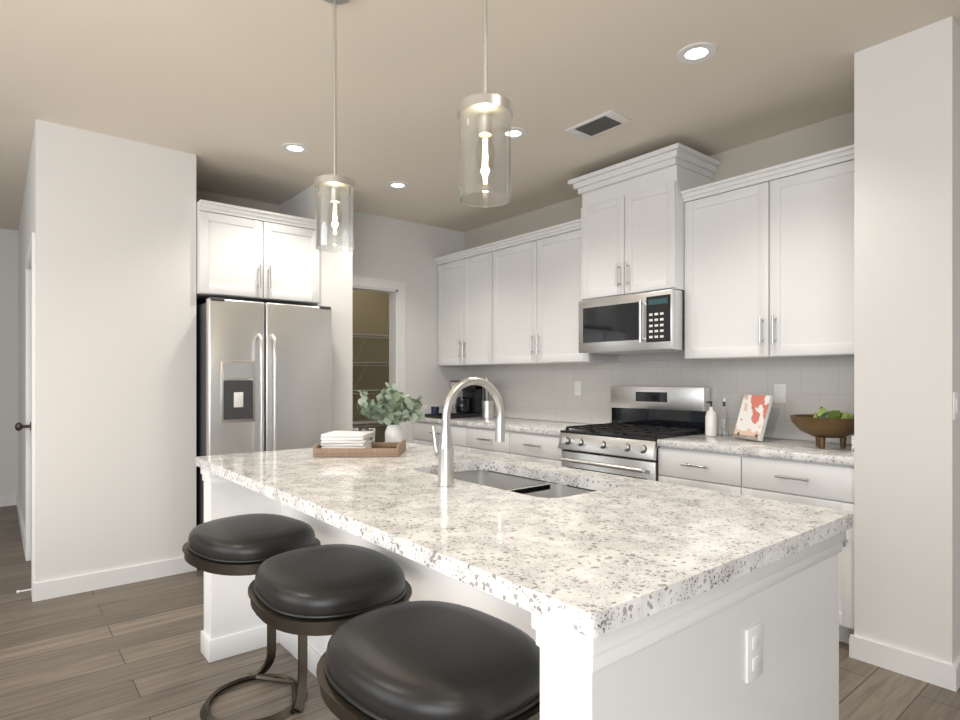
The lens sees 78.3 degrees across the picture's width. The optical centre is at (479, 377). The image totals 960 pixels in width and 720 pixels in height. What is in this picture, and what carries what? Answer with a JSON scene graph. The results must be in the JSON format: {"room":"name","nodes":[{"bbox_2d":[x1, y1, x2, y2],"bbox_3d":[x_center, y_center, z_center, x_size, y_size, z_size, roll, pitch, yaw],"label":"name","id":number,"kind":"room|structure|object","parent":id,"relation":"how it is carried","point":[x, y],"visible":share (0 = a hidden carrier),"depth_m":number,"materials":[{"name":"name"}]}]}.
{"room":"kitchen","nodes":[
{"label":"kitchen","id":0,"kind":"room"},
{"bbox_2d":[0,228,17,495],"bbox_3d":[-5.519,-0.105,5.380,2.300,2.780,0.120,0,0,-39],"label":"wall","id":1,"kind":"structure","parent":0,"point":[8,360],"depth_m":5.94,"materials":[{"name":"white paint"}]},
{"bbox_2d":[0,495,11,506],"bbox_3d":[-5.530,1.234,5.283,2.160,0.102,0.016,0,0,-39],"label":"baseboard","id":2,"kind":"structure","parent":1,"relation":"attached to","point":[4,500],"depth_m":5.91,"materials":[{"name":"white wood"}]},
{"bbox_2d":[18,119,60,582],"bbox_3d":[-3.579,-0.105,4.735,0.120,2.780,3.340,0,0,-39],"label":"wall","id":3,"kind":"structure","parent":0,"point":[40,217],"depth_m":3.45,"materials":[{"name":"white paint"}]},
{"bbox_2d":[12,495,24,553],"bbox_3d":[-3.965,1.234,5.097,0.019,0.102,2.290,0,0,-39],"label":"baseboard","id":4,"kind":"structure","parent":3,"relation":"attached to","point":[15,498],"depth_m":5.19,"materials":[{"name":"white wood"}]},
{"bbox_2d":[15,422,30,430],"bbox_3d":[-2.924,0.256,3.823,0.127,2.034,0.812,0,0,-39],"label":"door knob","id":5,"kind":"structure","parent":3,"relation":"in","point":[19,426],"depth_m":4.05,"materials":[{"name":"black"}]},
{"bbox_2d":[25,232,34,594],"bbox_3d":[-2.920,0.217,3.826,0.015,2.135,0.990,0,0,-39],"label":"door frame","id":6,"kind":"structure","parent":3,"relation":"attached to","point":[30,257],"depth_m":3.49,"materials":[{"name":"white"}]},
{"bbox_2d":[61,125,195,577],"bbox_3d":[-2.475,-0.105,4.069,0.740,2.780,0.910,0,0,-39],"label":"wall","id":7,"kind":"structure","parent":0,"point":[128,353],"depth_m":3.69,"materials":[{"name":"white paint"}]},
{"bbox_2d":[28,557,196,601],"bbox_3d":[-2.237,1.234,3.672,0.876,0.102,0.026,0,0,-39],"label":"baseboard","id":8,"kind":"structure","parent":7,"relation":"attached to","point":[66,586],"depth_m":3.62,"materials":[{"name":"white wood"}]},
{"bbox_2d":[196,190,278,305],"bbox_3d":[-2.088,-0.105,4.898,0.910,2.780,0.120,0,0,-39],"label":"wall","id":9,"kind":"structure","parent":0,"point":[230,200],"depth_m":4.88,"materials":[{"name":"grey paint"}]},
{"bbox_2d":[279,185,352,430],"bbox_3d":[-1.714,-0.105,5.309,0.290,2.780,1.860,0,0,-39],"label":"wall","id":10,"kind":"structure","parent":0,"point":[336,282],"depth_m":4.62,"materials":[{"name":"white paint"}]},
{"bbox_2d":[196,199,326,305],"bbox_3d":[-1.706,-0.871,4.422,0.888,0.612,0.660,0,0,-39],"label":"upper cabinet","id":11,"kind":"object","parent":10,"relation":"attached to","point":[248,254],"visible":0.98,"depth_m":4.15,"materials":[{"name":"white wood"}]},
{"bbox_2d":[353,290,388,441],"bbox_3d":[-1.563,-0.105,6.558,1.530,2.780,0.120,0,0,-39],"label":"wall","id":12,"kind":"structure","parent":0,"point":[370,312],"depth_m":6.74,"materials":[{"name":"beige paint"}]},
{"bbox_2d":[353,334,388,430],"bbox_3d":[-1.410,0.334,6.380,1.480,1.607,0.340,0,0,-39],"label":"wire shelves","id":13,"kind":"object","parent":12,"relation":"attached to","point":[366,363],"visible":0.08,"depth_m":6.42,"materials":[{"name":"white metal"}]},
{"bbox_2d":[353,210,463,442],"bbox_3d":[-0.789,-0.105,5.616,1.530,2.780,0.120,0,0,-39],"label":"wall","id":14,"kind":"structure","parent":0,"point":[394,249],"depth_m":5.68,"materials":[{"name":"white paint"}]},
{"bbox_2d":[353,276,405,439],"bbox_3d":[-1.062,0.188,5.381,0.820,2.195,0.135,0,0,-39],"label":"door frame","id":15,"kind":"structure","parent":14,"relation":"attached to","point":[396,290],"depth_m":5.55,"materials":[{"name":"white wood"}]},
{"bbox_2d":[419,405,455,416],"bbox_3d":[-0.398,0.320,5.840,0.619,0.099,0.019,0,0,-39],"label":"backsplash","id":16,"kind":"structure","parent":14,"relation":"attached to","point":[425,409],"depth_m":5.76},
{"bbox_2d":[0,505,959,719],"bbox_3d":[-1.973,1.315,1.615,11.000,0.060,13.000,0,0,-39],"label":"floor","id":17,"kind":"structure","parent":0,"point":[130,651],"depth_m":2.61,"materials":[{"name":"brown wood"}]},
{"bbox_2d":[182,513,320,719],"bbox_3d":[-0.902,0.937,2.332,0.468,0.715,0.562,0,0,-39],"label":"stool","id":18,"kind":"object","parent":17,"relation":"on","point":[243,545],"visible":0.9,"depth_m":2.23,"materials":[{"name":"black leather"}]},
{"bbox_2d":[196,297,331,525],"bbox_3d":[-1.629,0.373,4.337,0.858,1.799,0.789,0,0,-39],"label":"fridge","id":19,"kind":"object","parent":17,"relation":"on","point":[263,376],"visible":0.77,"depth_m":4.02,"materials":[{"name":"grey metal"}]},
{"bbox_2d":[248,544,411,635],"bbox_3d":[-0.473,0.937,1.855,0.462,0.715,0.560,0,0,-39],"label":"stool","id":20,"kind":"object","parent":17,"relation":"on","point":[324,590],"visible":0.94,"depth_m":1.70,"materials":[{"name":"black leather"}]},
{"bbox_2d":[316,601,539,719],"bbox_3d":[-0.107,0.937,1.331,0.461,0.715,0.559,0,0,-39],"label":"stool","id":21,"kind":"object","parent":17,"relation":"on","point":[424,660],"visible":0.92,"depth_m":1.21,"materials":[{"name":"black leather"}]},
{"bbox_2d":[413,421,468,451],"bbox_3d":[-0.124,0.847,5.506,0.618,0.875,0.885,0,0,-39],"label":"base cabinet","id":22,"kind":"object","parent":17,"relation":"on","point":[422,432],"depth_m":5.32,"materials":[{"name":"white wood"}]},
{"bbox_2d":[469,425,512,458],"bbox_3d":[0.294,0.847,4.997,0.618,0.875,0.670,0,0,-39],"label":"base cabinet","id":23,"kind":"object","parent":17,"relation":"on","point":[481,438],"depth_m":4.78,"materials":[{"name":"white wood"}]},
{"bbox_2d":[198,466,844,719],"bbox_3d":[-0.153,0.849,2.198,1.069,0.874,2.354,0,0,-39],"label":"kitchen island","id":24,"kind":"object","parent":17,"relation":"on","point":[688,661],"depth_m":1.36,"materials":[{"name":"wood"}]},
{"bbox_2d":[196,442,853,641],"bbox_3d":[-0.153,0.390,2.198,1.105,0.040,2.390,0,0,-39],"label":"island countertop","id":25,"kind":"structure","parent":24,"relation":"on","point":[618,555],"depth_m":1.49,"materials":[{"name":"white stone"}]},
{"bbox_2d":[313,440,405,456],"bbox_3d":[-0.579,0.342,2.889,0.400,0.055,0.270,0,0,0],"label":"tray","id":26,"kind":"object","parent":25,"relation":"on","point":[387,449],"visible":0.79,"depth_m":2.75,"materials":[{"name":"brown wood"}]},
{"bbox_2d":[320,431,373,447],"bbox_3d":[-0.657,0.312,2.902,0.230,0.086,0.213,0,0,3],"label":"napkins","id":27,"kind":"object","parent":26,"relation":"on","point":[346,439],"visible":0.9,"depth_m":2.82,"materials":[{"name":"white fabric"}]},
{"bbox_2d":[345,428,374,441],"bbox_3d":[-0.637,0.319,3.134,0.161,0.100,0.073,0,0,-13],"label":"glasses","id":28,"kind":"object","parent":25,"relation":"on","point":[357,429],"visible":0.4,"depth_m":3.14,"materials":[{"name":"clear glass"}]},
{"bbox_2d":[357,382,423,441],"bbox_3d":[-0.463,0.195,3.087,0.395,0.348,0.303,0,0,-39],"label":"plant","id":29,"kind":"object","parent":25,"relation":"on","point":[395,410],"visible":0.98,"depth_m":3.06,"materials":[{"name":"green plant"}]},
{"bbox_2d":[431,377,504,486],"bbox_3d":[-0.040,0.182,2.127,0.298,0.373,0.108,0,0,-39],"label":"faucet","id":30,"kind":"object","parent":25,"relation":"on","point":[444,453],"visible":1,"depth_m":2.03,"materials":[{"name":"silver metal"}]},
{"bbox_2d":[454,470,594,497],"bbox_3d":[0.108,0.528,2.224,0.460,0.234,0.870,0,0,-39],"label":"sink","id":31,"kind":"object","parent":25,"relation":"in","point":[525,485],"visible":0.08,"depth_m":2.46,"materials":[{"name":"silver metal"}]},
{"bbox_2d":[746,622,762,682],"bbox_3d":[0.611,0.610,1.312,0.072,0.116,0.008,0,0,-39],"label":"outlet","id":32,"kind":"object","parent":24,"relation":"attached to","point":[754,651],"visible":1,"depth_m":1.31,"materials":[{"name":"white plastic"}]},
{"bbox_2d":[513,429,562,465],"bbox_3d":[0.624,0.847,4.595,0.618,0.875,0.610,0,0,-39],"label":"base cabinet","id":33,"kind":"object","parent":17,"relation":"on","point":[533,440],"depth_m":4.35,"materials":[{"name":"white wood"}]},
{"bbox_2d":[419,417,584,432],"bbox_3d":[0.206,0.389,5.103,0.638,0.040,1.926,0,0,-39],"label":"countertop","id":34,"kind":"structure","parent":33,"relation":"on","point":[510,423],"depth_m":4.80,"materials":[{"name":"white stone"}]},
{"bbox_2d":[425,407,461,418],"bbox_3d":[-0.344,0.320,5.515,0.200,0.098,0.320,0,0,-39],"label":"tray","id":35,"kind":"object","parent":34,"relation":"on","point":[435,413],"visible":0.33,"depth_m":5.51,"materials":[{"name":"black plastic"}]},
{"bbox_2d":[450,380,481,417],"bbox_3d":[-0.132,0.197,5.625,0.243,0.345,0.200,0,0,-39],"label":"coffee maker","id":36,"kind":"object","parent":34,"relation":"on","point":[468,403],"visible":0.85,"depth_m":5.58,"materials":[{"name":"black plastic"}]},
{"bbox_2d":[482,377,493,418],"bbox_3d":[0.072,0.179,5.426,0.110,0.380,0.115,0,0,-39],"label":"utensil crock","id":37,"kind":"object","parent":34,"relation":"on","point":[487,409],"visible":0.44,"depth_m":5.39,"materials":[{"name":"silver metal"}]},
{"bbox_2d":[558,386,709,480],"bbox_3d":[1.033,0.672,4.032,0.701,1.225,0.770,0,0,-39],"label":"range","id":38,"kind":"object","parent":17,"relation":"on","point":[644,420],"visible":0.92,"depth_m":3.98,"materials":[{"name":"grey metal"}]},
{"bbox_2d":[657,434,853,643],"bbox_3d":[1.637,0.777,3.338,0.668,1.015,1.062,0,0,-39],"label":"base cabinet","id":39,"kind":"object","parent":17,"relation":"on","point":[806,472],"visible":0.4,"depth_m":3.05,"materials":[{"name":"white wood"}]},
{"bbox_2d":[705,401,716,435],"bbox_3d":[1.488,0.260,3.797,0.072,0.218,0.072,0,0,-39],"label":"soap bottle","id":40,"kind":"object","parent":39,"relation":"on","point":[711,423],"visible":1,"depth_m":3.77,"materials":[{"name":"white ceramic"}]},
{"bbox_2d":[719,398,728,436],"bbox_3d":[1.546,0.249,3.735,0.055,0.240,0.056,0,0,-39],"label":"oil cruet","id":41,"kind":"object","parent":39,"relation":"on","point":[720,415],"visible":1,"depth_m":3.73,"materials":[{"name":"clear glass"}]},
{"bbox_2d":[732,395,778,441],"bbox_3d":[1.647,0.235,3.523,0.169,0.265,0.212,0,0,-17],"label":"cookbook","id":42,"kind":"object","parent":39,"relation":"on","point":[753,417],"visible":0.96,"depth_m":3.49,"materials":[{"name":"multicoloured paper"}]},
{"bbox_2d":[790,406,853,448],"bbox_3d":[1.849,0.261,3.137,0.360,0.216,0.360,0,0,-39],"label":"bowl","id":43,"kind":"object","parent":39,"relation":"on","point":[821,425],"visible":0.88,"depth_m":3.06,"materials":[{"name":"brown wood"}]},
{"bbox_2d":[0,0,959,231],"bbox_3d":[-1.973,-1.525,1.615,11.000,0.060,13.000,0,0,-39],"label":"ceiling","id":44,"kind":"structure","parent":0,"point":[233,96],"depth_m":2.98,"materials":[{"name":"beige paint"}]},
{"bbox_2d":[281,143,308,153],"bbox_3d":[-1.201,-1.492,3.834,0.170,0.006,0.170,0,0,-39],"label":"recessed light","id":45,"kind":"object","parent":44,"relation":"in","point":[294,147],"visible":1,"depth_m":3.83,"materials":[{"name":"white"}]},
{"bbox_2d":[314,0,355,252],"bbox_3d":[-0.557,-0.995,2.264,0.156,1.000,0.156,0,0,-39],"label":"pendant light","id":46,"kind":"object","parent":44,"relation":"hanging from","point":[334,186],"visible":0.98,"depth_m":2.26,"materials":[{"name":"clear glass"}]},
{"bbox_2d":[387,181,408,188],"bbox_3d":[-0.636,-1.492,4.568,0.170,0.006,0.170,0,0,-39],"label":"recessed light","id":47,"kind":"object","parent":44,"relation":"in","point":[399,184],"visible":1,"depth_m":4.56,"materials":[{"name":"white"}]},
{"bbox_2d":[457,0,512,206],"bbox_3d":[0.014,-0.995,1.640,0.156,1.000,0.156,0,0,-39],"label":"pendant light","id":48,"kind":"object","parent":44,"relation":"hanging from","point":[485,113],"visible":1,"depth_m":1.61,"materials":[{"name":"clear glass"}]},
{"bbox_2d":[499,127,526,139],"bbox_3d":[0.201,-1.492,3.600,0.170,0.006,0.170,0,0,-39],"label":"recessed light","id":49,"kind":"object","parent":44,"relation":"in","point":[517,133],"visible":0.56,"depth_m":3.59,"materials":[{"name":"white"}]},
{"bbox_2d":[565,110,631,138],"bbox_3d":[0.697,-1.489,3.484,0.200,0.012,0.340,0,0,-39],"label":"ceiling vent","id":50,"kind":"object","parent":44,"relation":"in","point":[600,124],"visible":1,"depth_m":3.46,"materials":[{"name":"white metal"}]},
{"bbox_2d":[677,42,715,63],"bbox_3d":[0.995,-1.492,2.712,0.170,0.006,0.170,0,0,-39],"label":"recessed light","id":51,"kind":"object","parent":44,"relation":"in","point":[695,51],"visible":1,"depth_m":2.71,"materials":[{"name":"white"}]},
{"bbox_2d":[464,112,853,443],"bbox_3d":[2.245,-0.105,3.216,0.128,2.780,10.120,0,0,-39],"label":"wall","id":52,"kind":"structure","parent":0,"point":[546,391],"depth_m":3.96,"materials":[{"name":"paint"}]},
{"bbox_2d":[437,247,497,365],"bbox_3d":[-0.007,-0.629,5.599,0.338,1.017,0.889,0,0,-39],"label":"upper cabinet","id":53,"kind":"object","parent":52,"relation":"attached to","point":[468,283],"depth_m":5.46,"materials":[{"name":"white wood"}]},
{"bbox_2d":[498,223,617,364],"bbox_3d":[0.566,-0.629,4.901,0.338,1.017,1.163,0,0,-39],"label":"upper cabinet","id":54,"kind":"object","parent":52,"relation":"attached to","point":[538,305],"depth_m":4.73,"materials":[{"name":"white wood"}]},
{"bbox_2d":[574,381,580,394],"bbox_3d":[0.805,0.085,4.861,0.009,0.116,0.072,0,0,-39],"label":"electrical outlet","id":55,"kind":"object","parent":52,"relation":"attached to","point":[577,387],"visible":1,"depth_m":4.86,"materials":[{"name":"white plastic"}]},
{"bbox_2d":[578,151,713,302],"bbox_3d":[1.142,-0.983,4.122,0.438,0.848,0.770,0,0,-39],"label":"upper cabinet","id":56,"kind":"object","parent":52,"relation":"attached to","point":[632,223],"depth_m":3.91,"materials":[{"name":"white wood"}]},
{"bbox_2d":[579,289,684,354],"bbox_3d":[1.113,-0.366,4.097,0.511,0.373,0.764,0,0,-39],"label":"microwave","id":57,"kind":"object","parent":56,"relation":"attached to","point":[647,323],"visible":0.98,"depth_m":3.90,"materials":[{"name":"silver metal"}]},
{"bbox_2d":[685,151,853,359],"bbox_3d":[1.764,-0.629,3.443,0.338,1.017,1.064,0,0,-39],"label":"upper cabinet","id":58,"kind":"object","parent":52,"relation":"attached to","point":[758,264],"depth_m":3.31,"materials":[{"name":"white wood"}]},
{"bbox_2d":[774,384,785,402],"bbox_3d":[1.834,0.095,3.607,0.009,0.116,0.072,0,0,-39],"label":"electrical outlet","id":59,"kind":"object","parent":52,"relation":"attached to","point":[779,393],"visible":1,"depth_m":3.60,"materials":[{"name":"white plastic"}]},
{"bbox_2d":[854,16,959,663],"bbox_3d":[2.094,-0.105,2.788,0.665,2.780,0.360,0,0,-39],"label":"wall","id":60,"kind":"structure","parent":0,"point":[906,336],"depth_m":2.55,"materials":[{"name":"white paint"}]},
{"bbox_2d":[849,634,947,688],"bbox_3d":[1.818,1.234,2.587,0.016,0.102,0.351,0,0,-39],"label":"baseboard","id":61,"kind":"structure","parent":60,"relation":"attached to","point":[920,667],"depth_m":2.57,"materials":[{"name":"white wood"}]},
{"bbox_2d":[948,656,959,691],"bbox_3d":[2.201,1.234,2.630,0.661,0.102,0.019,0,0,-39],"label":"baseboard","id":62,"kind":"structure","parent":60,"relation":"attached to","point":[953,669],"depth_m":2.43,"materials":[{"name":"white wood"}]},
{"bbox_2d":[953,392,958,419],"bbox_3d":[1.986,0.117,2.460,0.072,0.116,0.010,0,0,-39],"label":"light switch","id":63,"kind":"object","parent":60,"relation":"attached to","point":[955,405],"visible":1,"depth_m":2.45,"materials":[{"name":"white plastic"}]}
]}

